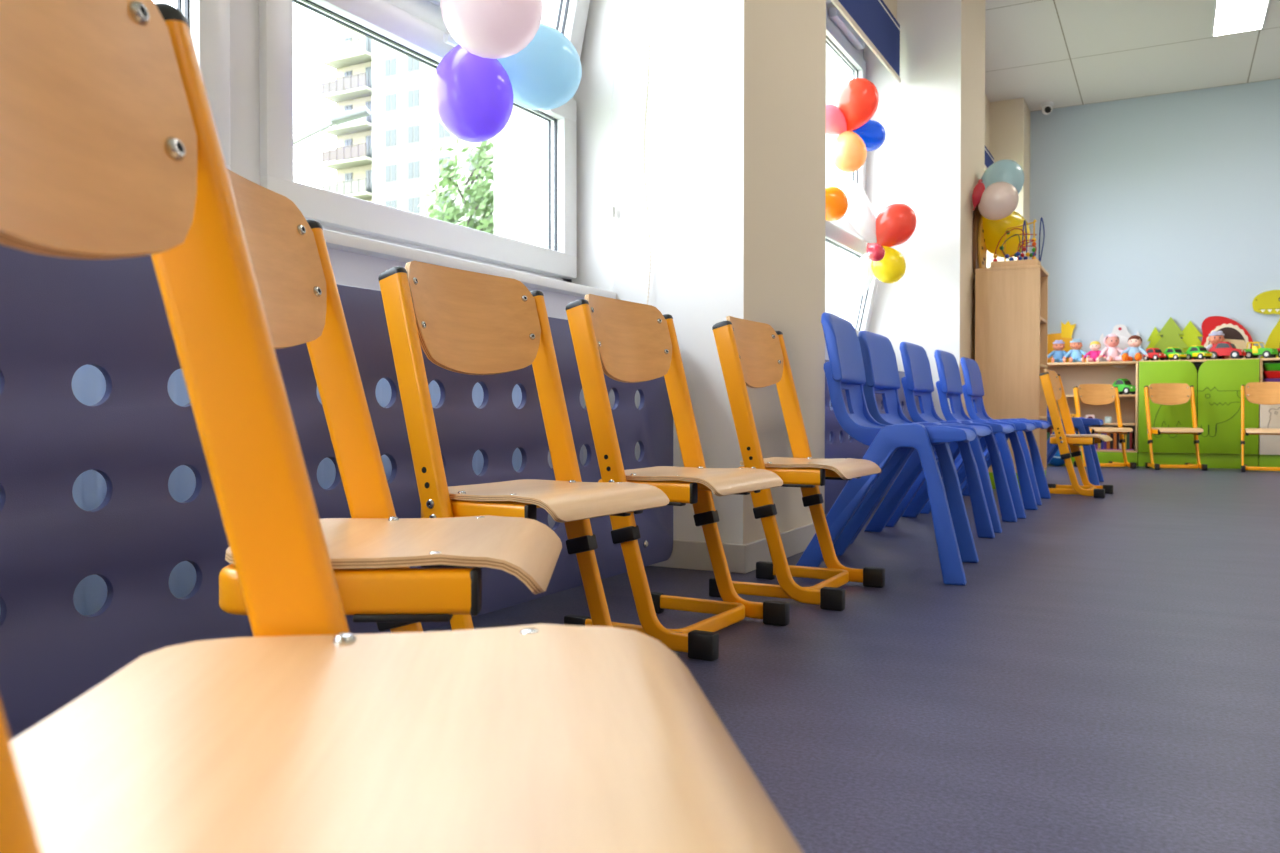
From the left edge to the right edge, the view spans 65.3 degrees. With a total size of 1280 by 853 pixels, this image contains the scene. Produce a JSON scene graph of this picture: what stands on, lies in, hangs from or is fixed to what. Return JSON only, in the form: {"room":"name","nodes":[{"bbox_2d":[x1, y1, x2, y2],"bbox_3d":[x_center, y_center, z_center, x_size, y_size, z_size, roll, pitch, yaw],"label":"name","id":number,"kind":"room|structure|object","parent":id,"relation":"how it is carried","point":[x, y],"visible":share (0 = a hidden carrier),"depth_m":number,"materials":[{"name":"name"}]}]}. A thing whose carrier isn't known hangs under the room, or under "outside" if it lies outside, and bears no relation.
{"room":"children's room","nodes":[
{"label":"children's room","id":0,"kind":"room"},
{"bbox_2d":[85,247,828,615],"bbox_3d":[-0.820,0.032,2.013,0.265,0.800,9.185,0,1,28],"label":"wall","id":1,"kind":"structure","parent":0,"point":[352,269],"depth_m":2.17,"materials":[{"name":"white paint"}]},
{"bbox_2d":[0,364,521,615],"bbox_3d":[-0.771,0.121,1.855,0.100,0.625,1.850,0,1,28],"label":"radiator","id":2,"kind":"object","parent":1,"relation":"attached to","point":[89,490],"visible":0.02,"depth_m":1.71,"materials":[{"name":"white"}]},
{"bbox_2d":[177,0,615,298],"bbox_3d":[-1.454,-1.319,0.564,0.305,1.940,5.665,0,1,28],"label":"window","id":3,"kind":"structure","parent":1,"relation":"in","point":[244,48],"depth_m":2.25,"materials":[{"name":"white plastic"}]},
{"bbox_2d":[825,0,878,344],"bbox_3d":[0.793,-1.381,4.891,0.215,1.946,2.555,0,1,28],"label":"window","id":4,"kind":"structure","parent":1,"relation":"in","point":[842,38],"depth_m":5.69,"materials":[{"name":"white plastic"}]},
{"bbox_2d":[825,186,847,220],"bbox_3d":[1.006,-1.179,5.283,0.195,0.181,0.187,0,1,-5],"label":"balloon","id":5,"kind":"object","parent":4,"relation":"attached to","point":[836,201],"visible":0.57,"depth_m":5.21,"materials":[{"name":"orange rubber"}]},
{"bbox_2d":[831,0,900,82],"bbox_3d":[0.932,-2.177,4.792,0.054,0.338,2.490,0,1,28],"label":"roller blind","id":6,"kind":"object","parent":4,"relation":"attached to","point":[872,20],"visible":1,"depth_m":5.43,"materials":[{"name":"blue fabric"}]},
{"bbox_3d":[1.205,-1.036,5.528,0.211,0.092,0.042,0,1,28],"label":"string","id":7,"kind":"object","parent":4,"relation":"attached to","visible":0},
{"bbox_2d":[838,179,876,242],"bbox_3d":[1.219,-1.180,5.553,0.239,0.408,0.150,0,1,28],"label":"balloon","id":8,"kind":"object","parent":7,"relation":"attached to","point":[860,213],"visible":0.72,"depth_m":5.49,"materials":[{"name":"white rubber"}]},
{"bbox_2d":[843,253,873,300],"bbox_3d":[1.249,-0.860,5.602,0.139,0.296,0.265,0,1,-33],"label":"balloon","id":9,"kind":"object","parent":8,"relation":"attached to","point":[853,289],"visible":0.7,"depth_m":5.57,"materials":[{"name":"white rubber"}]},
{"bbox_3d":[1.240,-0.888,5.467,0.032,0.226,0.042,0,1,28],"label":"string","id":10,"kind":"object","parent":8,"relation":"hanging from","visible":0},
{"bbox_2d":[866,243,884,261],"bbox_3d":[1.241,-0.929,5.299,0.090,0.133,0.272,0,1,4],"label":"balloon","id":11,"kind":"object","parent":10,"relation":"attached to","point":[875,252],"visible":1,"depth_m":5.18,"materials":[{"name":"red rubber"}]},
{"bbox_2d":[871,246,905,283],"bbox_3d":[1.369,-0.900,5.501,0.186,0.222,0.185,0,1,28],"label":"balloon","id":12,"kind":"object","parent":7,"relation":"hanging from","point":[892,267],"visible":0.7,"depth_m":5.43,"materials":[{"name":"yellow rubber"}]},
{"bbox_2d":[876,203,916,246],"bbox_3d":[1.407,-1.102,5.500,0.224,0.253,0.218,0,1,28],"label":"balloon","id":13,"kind":"object","parent":12,"relation":"attached to","point":[896,223],"visible":0.83,"depth_m":5.43,"materials":[{"name":"red rubber"}]},
{"bbox_2d":[534,0,825,543],"bbox_3d":[0.158,-1.215,3.350,0.720,3.256,0.765,0,1,28],"label":"wall","id":14,"kind":"structure","parent":0,"point":[735,135],"depth_m":3.00,"materials":[{"name":"white paint"}]},
{"bbox_2d":[649,523,815,573],"bbox_3d":[0.242,0.373,3.327,0.552,0.082,0.789,0,1,28],"label":"baseboard","id":15,"kind":"structure","parent":14,"relation":"attached to","point":[741,558],"depth_m":2.94,"materials":[{"name":"grey"}]},
{"bbox_2d":[424,464,1279,852],"bbox_3d":[2.834,0.489,2.306,6.650,0.120,13.420,0,1,28],"label":"floor","id":16,"kind":"structure","parent":0,"point":[1104,676],"depth_m":1.71,"materials":[{"name":"plastic"}]},
{"bbox_2d":[0,244,672,740],"bbox_3d":[-0.605,0.078,1.732,0.128,0.655,2.790,0,1,28],"label":"radiator cover","id":17,"kind":"object","parent":16,"relation":"on","point":[59,316],"visible":0.46,"depth_m":1.41,"materials":[{"name":"blue"}]},
{"bbox_2d":[219,169,561,632],"bbox_3d":[-0.259,0.092,1.005,0.350,0.707,0.382,0,1,-2],"label":"chair","id":18,"kind":"object","parent":16,"relation":"on","point":[372,551],"visible":0.51,"depth_m":1.06,"materials":[{"name":"brown wood"}]},
{"bbox_2d":[0,0,802,852],"bbox_3d":[-0.123,0.101,0.399,0.350,0.707,0.382,0,1,-6],"label":"chair","id":19,"kind":"object","parent":16,"relation":"on","point":[306,733],"visible":1,"depth_m":0.42,"materials":[{"name":"orange paint"}]},
{"bbox_2d":[378,261,679,657],"bbox_3d":[-0.178,0.084,1.640,0.350,0.707,0.382,1,1,31],"label":"chair","id":20,"kind":"object","parent":16,"relation":"on","point":[463,321],"visible":0.75,"depth_m":1.66,"materials":[{"name":"brown wood"}]},
{"bbox_2d":[564,294,789,660],"bbox_3d":[0.080,0.077,2.087,0.350,0.707,0.382,0,1,30],"label":"chair","id":21,"kind":"object","parent":16,"relation":"on","point":[627,341],"visible":0.92,"depth_m":2.08,"materials":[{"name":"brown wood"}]},
{"bbox_2d":[709,316,884,610],"bbox_3d":[0.405,0.071,2.554,0.350,0.707,0.382,0,1,29],"label":"chair","id":22,"kind":"object","parent":16,"relation":"on","point":[752,354],"visible":0.91,"depth_m":2.49,"materials":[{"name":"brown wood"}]},
{"bbox_2d":[825,360,920,513],"bbox_3d":[1.018,0.036,4.788,0.128,0.655,2.530,0,1,28],"label":"radiator cover","id":23,"kind":"object","parent":16,"relation":"on","point":[846,446],"visible":0.07,"depth_m":4.41,"materials":[{"name":"blue"}]},
{"bbox_2d":[795,312,978,585],"bbox_3d":[0.736,0.042,2.955,0.480,0.755,0.474,0,1,23],"label":"plastic chair","id":24,"kind":"object","parent":16,"relation":"on","point":[890,446],"visible":0.98,"depth_m":2.82,"materials":[{"name":"blue plastic"}]},
{"bbox_2d":[851,331,994,543],"bbox_3d":[0.991,0.033,3.585,0.480,0.755,0.473,0,1,28],"label":"plastic chair","id":25,"kind":"object","parent":16,"relation":"on","point":[878,354],"visible":0.59,"depth_m":3.67,"materials":[{"name":"blue plastic"}]},
{"bbox_2d":[885,342,1017,532],"bbox_3d":[1.277,0.026,4.124,0.480,0.755,0.473,0,1,28],"label":"plastic chair","id":26,"kind":"object","parent":16,"relation":"on","point":[917,381],"visible":0.73,"depth_m":4.18,"materials":[{"name":"blue plastic"}]},
{"bbox_2d":[920,350,1037,518],"bbox_3d":[1.571,0.019,4.646,0.480,0.755,0.473,0,1,28],"label":"plastic chair","id":27,"kind":"object","parent":16,"relation":"on","point":[949,386],"visible":0.67,"depth_m":4.66,"materials":[{"name":"blue plastic"}]},
{"bbox_2d":[960,357,1050,504],"bbox_3d":[1.891,0.010,5.269,0.480,0.755,0.473,0,1,28],"label":"plastic chair","id":28,"kind":"object","parent":16,"relation":"on","point":[973,389],"visible":0.66,"depth_m":5.34,"materials":[{"name":"blue plastic"}]},
{"bbox_2d":[975,265,1048,488],"bbox_3d":[2.301,-0.292,6.174,0.371,1.335,0.434,0,1,28],"label":"bookcase","id":29,"kind":"object","parent":16,"relation":"on","point":[1011,303],"visible":0.63,"depth_m":5.99,"materials":[{"name":"brown wood"}]},
{"bbox_2d":[991,217,1044,267],"bbox_3d":[2.305,-1.117,6.087,0.294,0.318,0.160,0,1,28],"label":"bead maze","id":30,"kind":"object","parent":29,"relation":"on","point":[1023,260],"visible":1,"depth_m":6.06,"materials":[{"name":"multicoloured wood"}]},
{"bbox_2d":[1049,445,1070,465],"bbox_3d":[3.603,0.227,8.621,0.232,0.230,0.230,0,1,28],"label":"ball","id":31,"kind":"object","parent":16,"relation":"on","point":[1056,460],"visible":0.23,"depth_m":8.54,"materials":[{"name":"blue paint"}]},
{"bbox_2d":[1047,406,1103,485],"bbox_3d":[2.786,-0.007,6.582,0.480,0.755,0.473,0,1,28],"label":"plastic chair","id":32,"kind":"object","parent":16,"relation":"on","point":[1082,424],"visible":0.44,"depth_m":6.35,"materials":[{"name":"blue plastic"}]},
{"bbox_2d":[1039,369,1113,497],"bbox_3d":[2.447,0.030,5.609,0.350,0.707,0.382,1,1,32],"label":"chair","id":33,"kind":"object","parent":16,"relation":"on","point":[1052,385],"visible":0.99,"depth_m":5.51,"materials":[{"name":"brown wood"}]},
{"bbox_2d":[1047,361,1138,465],"bbox_3d":[3.963,-0.114,8.909,0.872,0.905,0.364,0,1,28],"label":"base cabinet","id":34,"kind":"object","parent":16,"relation":"on","point":[1072,374],"visible":0.4,"depth_m":8.94,"materials":[{"name":"brown wood"}]},
{"bbox_2d":[1047,340,1070,362],"bbox_3d":[3.756,-0.673,8.943,0.184,0.209,0.176,0,1,-19],"label":"doll","id":35,"kind":"object","parent":34,"relation":"on","point":[1057,355],"visible":0.84,"depth_m":8.96,"materials":[{"name":"blue paint"}]},
{"bbox_2d":[1062,339,1089,361],"bbox_3d":[3.882,-0.674,8.864,0.191,0.216,0.182,0,1,-21],"label":"doll","id":36,"kind":"object","parent":34,"relation":"on","point":[1076,354],"visible":0.99,"depth_m":8.88,"materials":[{"name":"blue fabric"}]},
{"bbox_2d":[1083,341,1106,361],"bbox_3d":[4.002,-0.661,8.796,0.163,0.191,0.163,0,1,-11],"label":"doll","id":37,"kind":"object","parent":34,"relation":"on","point":[1094,346],"visible":0.99,"depth_m":8.81,"materials":[{"name":"pink paint"}]},
{"bbox_2d":[1066,394,1135,397],"bbox_3d":[3.962,-0.271,8.907,0.836,0.018,0.335,0,1,28],"label":"shelf","id":38,"kind":"object","parent":34,"relation":"attached to","point":[1067,395],"depth_m":8.81,"materials":[{"name":"brown wood"}]},
{"bbox_2d":[1105,417,1110,422],"bbox_3d":[4.107,-0.058,8.755,0.050,0.055,0.027,0,1,28],"label":"picture card","id":39,"kind":"object","parent":34,"relation":"on","point":[1107,419],"visible":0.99,"depth_m":8.74,"materials":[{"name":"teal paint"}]},
{"bbox_2d":[1098,334,1123,361],"bbox_3d":[4.148,-0.690,8.733,0.213,0.250,0.217,-1,1,-35],"label":"doll","id":40,"kind":"object","parent":34,"relation":"on","point":[1111,341],"visible":0.92,"depth_m":8.76,"materials":[{"name":"pink paint"}]},
{"bbox_2d":[1096,449,1133,449],"bbox_3d":[3.942,0.197,8.873,0.805,0.007,0.235,0,1,28],"label":"shelf","id":41,"kind":"object","parent":34,"relation":"on","point":[1096,449],"visible":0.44,"depth_m":8.65,"materials":[{"name":"beige wood"}]},
{"bbox_2d":[1107,433,1109,448],"bbox_3d":[4.107,0.119,8.746,0.026,0.152,0.130,0,1,28],"label":"book","id":42,"kind":"object","parent":41,"relation":"on","point":[1108,434],"visible":0.3,"depth_m":8.69,"materials":[{"name":"orange paint"}]},
{"bbox_2d":[1110,433,1112,448],"bbox_3d":[4.138,0.120,8.747,0.024,0.150,0.130,0,1,28],"label":"book","id":43,"kind":"object","parent":41,"relation":"on","point":[1111,434],"visible":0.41,"depth_m":8.69,"materials":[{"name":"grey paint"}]},
{"bbox_2d":[1113,433,1116,448],"bbox_3d":[4.153,0.123,8.719,0.026,0.144,0.130,0,1,28],"label":"book","id":44,"kind":"object","parent":41,"relation":"on","point":[1114,434],"visible":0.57,"depth_m":8.66,"materials":[{"name":"orange paint"}]},
{"bbox_2d":[1117,433,1118,448],"bbox_3d":[4.174,0.102,8.712,0.014,0.188,0.130,0,1,28],"label":"book","id":45,"kind":"object","parent":41,"relation":"on","point":[1117,433],"visible":0.55,"depth_m":8.65,"materials":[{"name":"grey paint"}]},
{"bbox_2d":[1125,434,1126,448],"bbox_3d":[4.232,0.114,8.691,0.013,0.164,0.130,0,1,28],"label":"book","id":46,"kind":"object","parent":41,"relation":"on","point":[1125,434],"visible":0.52,"depth_m":8.63,"materials":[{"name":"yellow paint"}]},
{"bbox_2d":[1127,434,1129,448],"bbox_3d":[4.251,0.119,8.686,0.022,0.154,0.130,0,1,28],"label":"book","id":47,"kind":"object","parent":41,"relation":"on","point":[1128,435],"visible":0.62,"depth_m":8.63,"materials":[{"name":"green paint"}]},
{"bbox_2d":[1130,432,1131,448],"bbox_3d":[4.264,0.124,8.668,0.015,0.144,0.130,0,1,28],"label":"book","id":48,"kind":"object","parent":41,"relation":"on","point":[1130,432],"visible":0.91,"depth_m":8.61,"materials":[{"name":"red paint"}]},
{"bbox_2d":[1103,423,1134,424],"bbox_3d":[3.962,-0.023,8.910,0.836,0.018,0.335,0,1,28],"label":"shelf","id":49,"kind":"object","parent":34,"relation":"attached to","point":[1104,423],"depth_m":8.63,"materials":[{"name":"brown wood"}]},
{"bbox_2d":[1112,379,1135,394],"bbox_3d":[4.222,-0.348,8.714,0.115,0.140,0.206,0,1,-28],"label":"toy car","id":50,"kind":"object","parent":34,"relation":"on","point":[1124,386],"visible":0.75,"depth_m":8.67,"materials":[{"name":"green paint"}]},
{"bbox_2d":[1119,335,1148,360],"bbox_3d":[4.271,-0.679,8.642,0.212,0.233,0.212,0,1,-9],"label":"doll","id":51,"kind":"object","parent":34,"relation":"on","point":[1134,352],"visible":1,"depth_m":8.66,"materials":[{"name":"blue paint"}]},
{"bbox_2d":[1073,384,1136,468],"bbox_3d":[3.883,-0.008,8.361,0.382,0.707,0.350,0,1,-4],"label":"chair","id":52,"kind":"object","parent":16,"relation":"on","point":[1090,394],"visible":0.81,"depth_m":8.46,"materials":[{"name":"brown wood"}]},
{"bbox_2d":[1144,383,1206,470],"bbox_3d":[4.361,-0.005,8.146,0.382,0.707,0.350,0,1,10],"label":"chair","id":53,"kind":"object","parent":16,"relation":"on","point":[1159,393],"visible":1,"depth_m":8.22,"materials":[{"name":"brown wood"}]},
{"bbox_2d":[1138,358,1258,468],"bbox_3d":[4.735,-0.108,8.489,0.878,0.905,0.383,0,1,28],"label":"base cabinet","id":54,"kind":"object","parent":16,"relation":"on","point":[1217,383],"visible":0.88,"depth_m":8.29,"materials":[{"name":"green wood"}]},
{"bbox_2d":[1143,348,1165,360],"bbox_3d":[4.425,-0.619,8.579,0.105,0.112,0.167,0,1,-19],"label":"toy car","id":55,"kind":"object","parent":54,"relation":"on","point":[1154,354],"visible":0.97,"depth_m":8.55,"materials":[{"name":"red paint"}]},
{"bbox_2d":[1164,347,1186,359],"bbox_3d":[4.557,-0.619,8.509,0.108,0.114,0.177,0,1,-19],"label":"toy car","id":56,"kind":"object","parent":54,"relation":"on","point":[1174,353],"visible":0.95,"depth_m":8.48,"materials":[{"name":"green paint"}]},
{"bbox_2d":[1185,345,1211,359],"bbox_3d":[4.716,-0.623,8.425,0.110,0.125,0.197,0,1,-19],"label":"toy car","id":57,"kind":"object","parent":54,"relation":"on","point":[1197,352],"visible":0.96,"depth_m":8.40,"materials":[{"name":"green paint"}]},
{"bbox_2d":[1205,331,1228,358],"bbox_3d":[4.891,-0.686,8.442,0.221,0.250,0.211,0,1,-18],"label":"doll","id":58,"kind":"object","parent":54,"relation":"on","point":[1215,337],"visible":0.46,"depth_m":8.46,"materials":[{"name":"blue paint"}]},
{"bbox_2d":[1208,341,1245,358],"bbox_3d":[4.888,-0.633,8.323,0.125,0.148,0.270,-1,1,-40],"label":"toy car","id":59,"kind":"object","parent":54,"relation":"on","point":[1221,349],"visible":0.96,"depth_m":8.28,"materials":[{"name":"red paint"}]},
{"bbox_2d":[1241,382,1279,471],"bbox_3d":[4.911,0.001,7.788,0.382,0.707,0.350,0,1,30],"label":"chair","id":60,"kind":"object","parent":16,"relation":"on","point":[1263,393],"visible":1,"depth_m":7.90,"materials":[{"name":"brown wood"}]},
{"bbox_2d":[1258,358,1279,466],"bbox_3d":[5.514,-0.102,8.075,0.875,0.905,0.383,0,1,28],"label":"base cabinet","id":61,"kind":"object","parent":16,"relation":"on","point":[1269,415],"visible":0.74,"depth_m":8.09,"materials":[{"name":"brown wood"}]},
{"bbox_2d":[1243,342,1277,358],"bbox_3d":[5.109,-0.627,8.216,0.120,0.138,0.226,0,1,-33],"label":"toy car","id":62,"kind":"object","parent":61,"relation":"on","point":[1255,351],"visible":0.96,"depth_m":8.19,"materials":[{"name":"green paint"}]},
{"bbox_3d":[5.353,-0.299,8.159,0.449,0.058,0.286,0,1,28],"label":"tray","id":63,"kind":"object","parent":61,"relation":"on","visible":0},
{"bbox_2d":[1262,379,1279,381],"bbox_3d":[5.354,-0.361,8.159,0.449,0.058,0.286,0,1,28],"label":"tray","id":64,"kind":"object","parent":63,"relation":"on","point":[1263,380],"visible":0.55,"depth_m":8.12,"materials":[{"name":"purple paint"}]},
{"bbox_2d":[1263,371,1279,378],"bbox_3d":[5.354,-0.423,8.158,0.449,0.058,0.286,0,1,28],"label":"tray","id":65,"kind":"object","parent":64,"relation":"on","point":[1267,374],"visible":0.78,"depth_m":8.12,"materials":[{"name":"red paint"}]},
{"bbox_2d":[1263,363,1279,370],"bbox_3d":[5.354,-0.485,8.157,0.449,0.058,0.286,0,1,28],"label":"tray","id":66,"kind":"object","parent":65,"relation":"on","point":[1267,366],"visible":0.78,"depth_m":8.12,"materials":[{"name":"green paint"}]},
{"bbox_2d":[838,0,985,420],"bbox_3d":[1.734,-1.255,6.318,0.720,3.256,0.845,0,1,28],"label":"wall","id":67,"kind":"structure","parent":0,"point":[930,160],"depth_m":5.89,"materials":[{"name":"white paint"}]},
{"bbox_2d":[973,179,986,274],"bbox_3d":[2.153,-1.248,6.296,0.036,0.616,0.411,0,1,28],"label":"board","id":68,"kind":"object","parent":67,"relation":"attached to","point":[979,248],"visible":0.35,"depth_m":6.18,"materials":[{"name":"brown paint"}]},
{"bbox_2d":[982,211,1029,257],"bbox_3d":[2.312,-1.230,6.333,0.301,0.304,0.374,0,1,28],"label":"balloon","id":69,"kind":"object","parent":67,"relation":"attached to","point":[994,230],"visible":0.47,"depth_m":6.24,"materials":[{"name":"yellow rubber"}]},
{"bbox_2d":[978,182,1018,219],"bbox_3d":[2.171,-1.360,6.045,0.245,0.217,0.325,0,1,28],"label":"balloon","id":70,"kind":"object","parent":69,"relation":"attached to","point":[999,200],"visible":0.98,"depth_m":5.92,"materials":[{"name":"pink rubber"}]},
{"bbox_2d":[972,182,984,210],"bbox_3d":[2.045,-1.391,6.029,0.076,0.166,0.070,0,1,28],"label":"balloon","id":71,"kind":"object","parent":70,"relation":"attached to","point":[978,190],"visible":1,"depth_m":6.01,"materials":[{"name":"red rubber"}]},
{"bbox_2d":[981,159,1023,193],"bbox_3d":[2.264,-1.495,6.249,0.264,0.348,0.259,0,1,28],"label":"balloon","id":72,"kind":"object","parent":69,"relation":"attached to","point":[1009,171],"visible":0.52,"depth_m":6.15,"materials":[{"name":"teal rubber"}]},
{"bbox_2d":[883,0,989,151],"bbox_3d":[1.586,-2.627,6.414,0.350,0.516,6.020,0,1,28],"label":"wall","id":73,"kind":"structure","parent":0,"point":[987,102],"depth_m":8.81,"materials":[{"name":"beige paint"}]},
{"bbox_2d":[985,146,993,170],"bbox_3d":[2.554,-2.289,7.824,0.054,0.198,2.570,0,1,28],"label":"roller blind","id":74,"kind":"object","parent":73,"relation":"attached to","point":[989,160],"visible":0.2,"depth_m":8.65,"materials":[{"name":"blue fabric"}]},
{"bbox_2d":[986,98,1029,267],"bbox_3d":[3.268,-1.296,9.298,0.635,3.256,0.620,0,1,28],"label":"wall","id":75,"kind":"structure","parent":0,"point":[1009,119],"depth_m":8.94,"materials":[{"name":"beige paint"}]},
{"bbox_2d":[985,0,1279,111],"bbox_3d":[2.836,-2.886,2.259,6.650,0.120,13.420,0,1,28],"label":"ceiling","id":76,"kind":"structure","parent":0,"point":[1065,53],"depth_m":7.72,"materials":[{"name":"tile"}]},
{"bbox_2d":[1041,101,1053,114],"bbox_3d":[3.675,-2.870,9.012,0.110,0.100,0.115,0,1,28],"label":"security camera","id":77,"kind":"object","parent":76,"relation":"attached to","point":[1046,106],"visible":1,"depth_m":8.98,"materials":[{"name":"white plastic"}]},
{"bbox_2d":[1211,0,1269,36],"bbox_3d":[4.080,-2.882,6.757,0.330,0.012,1.280,0,1,28],"label":"recessed light","id":78,"kind":"object","parent":76,"relation":"in","point":[1231,16],"visible":1,"depth_m":7.02,"materials":[{"name":"white plastic"}]},
{"bbox_2d":[1029,79,1279,358],"bbox_3d":[6.271,-1.276,7.970,5.915,3.256,0.150,0,1,28],"label":"wall","id":79,"kind":"structure","parent":0,"point":[1154,209],"depth_m":8.78,"materials":[{"name":"blue paint"}]},
{"bbox_2d":[1047,321,1086,362],"bbox_3d":[3.884,-0.760,9.137,0.512,0.412,0.023,0,1,28],"label":"cutout","id":80,"kind":"object","parent":79,"relation":"attached to","point":[1066,333],"visible":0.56,"depth_m":9.13,"materials":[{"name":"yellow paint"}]},
{"bbox_2d":[1099,324,1142,367],"bbox_3d":[4.292,-0.718,8.923,0.378,0.389,0.020,0,1,28],"label":"cutout","id":81,"kind":"object","parent":79,"relation":"attached to","point":[1120,330],"visible":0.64,"depth_m":8.91,"materials":[{"name":"white paint"}]},
{"bbox_2d":[1143,317,1202,360],"bbox_3d":[4.682,-0.762,8.712,0.540,0.395,0.027,0,1,28],"label":"cutout","id":82,"kind":"object","parent":79,"relation":"attached to","point":[1171,333],"visible":0.58,"depth_m":8.71,"materials":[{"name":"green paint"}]},
{"bbox_2d":[1192,316,1253,359],"bbox_3d":[4.979,-0.750,8.527,0.484,0.392,0.028,0,1,28],"label":"cutout","id":83,"kind":"object","parent":79,"relation":"attached to","point":[1235,333],"visible":0.62,"depth_m":8.50,"materials":[{"name":"red paint"}]},
{"bbox_2d":[1252,290,1279,357],"bbox_3d":[5.405,-0.847,8.329,0.507,0.596,0.023,0,1,28],"label":"cutout","id":84,"kind":"object","parent":79,"relation":"attached to","point":[1268,302],"visible":0.91,"depth_m":8.38,"materials":[{"name":"yellow paint"}]},
{"bbox_3d":[-1.520,-2.546,0.469,0.440,0.516,5.865,0,1,28],"label":"wall","id":85,"kind":"structure","parent":0,"visible":0},
{"bbox_2d":[610,0,616,291],"bbox_3d":[-0.080,-1.367,3.026,0.023,1.914,0.010,0,1,28],"label":"chain","id":86,"kind":"object","parent":85,"relation":"hanging from","point":[613,207],"visible":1,"depth_m":3.03,"materials":[{"name":"white plastic"}]},
{"bbox_2d":[643,0,650,304],"bbox_3d":[0.021,-1.336,2.972,0.025,1.976,0.006,0,1,28],"label":"chain","id":87,"kind":"object","parent":85,"relation":"hanging from","point":[647,0],"visible":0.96,"depth_m":2.98,"materials":[{"name":"beige"}]},
{"bbox_3d":[-0.438,-0.952,2.467,0.102,0.032,0.092,0,1,28],"label":"string","id":88,"kind":"object","parent":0,"visible":0},
{"bbox_2d":[431,45,512,141],"bbox_3d":[-0.395,-0.802,2.350,0.194,0.263,0.192,0,1,28],"label":"balloon","id":89,"kind":"object","parent":88,"relation":"hanging from","point":[472,95],"visible":0.82,"depth_m":2.28,"materials":[{"name":"purple rubber"}]},
{"bbox_2d":[440,0,542,58],"bbox_3d":[-0.348,-0.905,2.191,0.222,0.228,0.378,0,1,-30],"label":"balloon","id":90,"kind":"object","parent":89,"relation":"attached to","point":[492,29],"visible":1,"depth_m":2.06,"materials":[{"name":"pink rubber"}]},
{"bbox_2d":[497,23,581,109],"bbox_3d":[-0.275,-0.901,2.480,0.219,0.206,0.275,0,1,28],"label":"balloon","id":91,"kind":"object","parent":88,"relation":"hanging from","point":[545,74],"visible":0.59,"depth_m":2.43,"materials":[{"name":"blue rubber"}]},
{"bbox_3d":[1.102,-1.603,5.462,0.059,0.007,0.022,0,1,28],"label":"string","id":92,"kind":"object","parent":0,"visible":0},
{"bbox_2d":[832,131,866,172],"bbox_3d":[1.121,-1.481,5.322,0.190,0.264,0.242,0,1,28],"label":"balloon","id":93,"kind":"object","parent":92,"relation":"hanging from","point":[849,151],"visible":1,"depth_m":5.24,"materials":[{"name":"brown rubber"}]},
{"bbox_2d":[826,104,846,134],"bbox_3d":[1.030,-1.652,5.385,0.154,0.152,0.215,0,1,28],"label":"balloon","id":94,"kind":"object","parent":93,"relation":"attached to","point":[835,119],"visible":0.54,"depth_m":5.31,"materials":[{"name":"pink rubber"}]},
{"bbox_2d":[836,78,878,130],"bbox_3d":[1.172,-1.730,5.389,0.228,0.292,0.223,0,1,28],"label":"balloon","id":95,"kind":"object","parent":93,"relation":"attached to","point":[858,99],"visible":0.78,"depth_m":5.31,"materials":[{"name":"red rubber"}]},
{"bbox_2d":[852,120,885,150],"bbox_3d":[1.251,-1.631,5.542,0.182,0.172,0.331,0,1,28],"label":"balloon","id":96,"kind":"object","parent":92,"relation":"hanging from","point":[873,134],"visible":0.5,"depth_m":5.51,"materials":[{"name":"blue rubber"}]},
{"label":"outside","id":97,"kind":"structure","parent":0,"visible":0},
{"bbox_3d":[-30.349,3.534,72.782,118.180,0.200,180.000,0,1,28],"label":"ground","id":98,"kind":"structure","parent":97,"visible":0},
{"bbox_2d":[293,107,370,145],"bbox_3d":[-7.126,-1.433,22.148,2.315,11.164,0.300,0,1,5],"label":"street lamp","id":99,"kind":"object","parent":98,"relation":"on","point":[351,115],"visible":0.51,"depth_m":22.00,"materials":[{"name":"white metal"}]},
{"bbox_2d":[321,22,493,229],"bbox_3d":[-12.301,-18.685,81.794,22.700,44.000,14.620,0,1,28],"label":"apartment building","id":100,"kind":"structure","parent":98,"relation":"on","point":[383,157],"depth_m":78.20,"materials":[{"name":"grey paint"}]},
{"bbox_2d":[417,138,493,233],"bbox_3d":[-4.557,-1.858,25.748,3.503,11.921,3.912,-1,1,-36],"label":"tree","id":101,"kind":"object","parent":98,"relation":"on","point":[480,199],"visible":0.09,"depth_m":25.40,"materials":[{"name":"green plant"}]},
{"bbox_2d":[494,43,838,315],"bbox_3d":[4.839,-2.582,21.146,12.500,13.500,10.250,0,1,28],"label":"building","id":102,"kind":"structure","parent":98,"relation":"on","point":[514,145],"depth_m":19.25,"materials":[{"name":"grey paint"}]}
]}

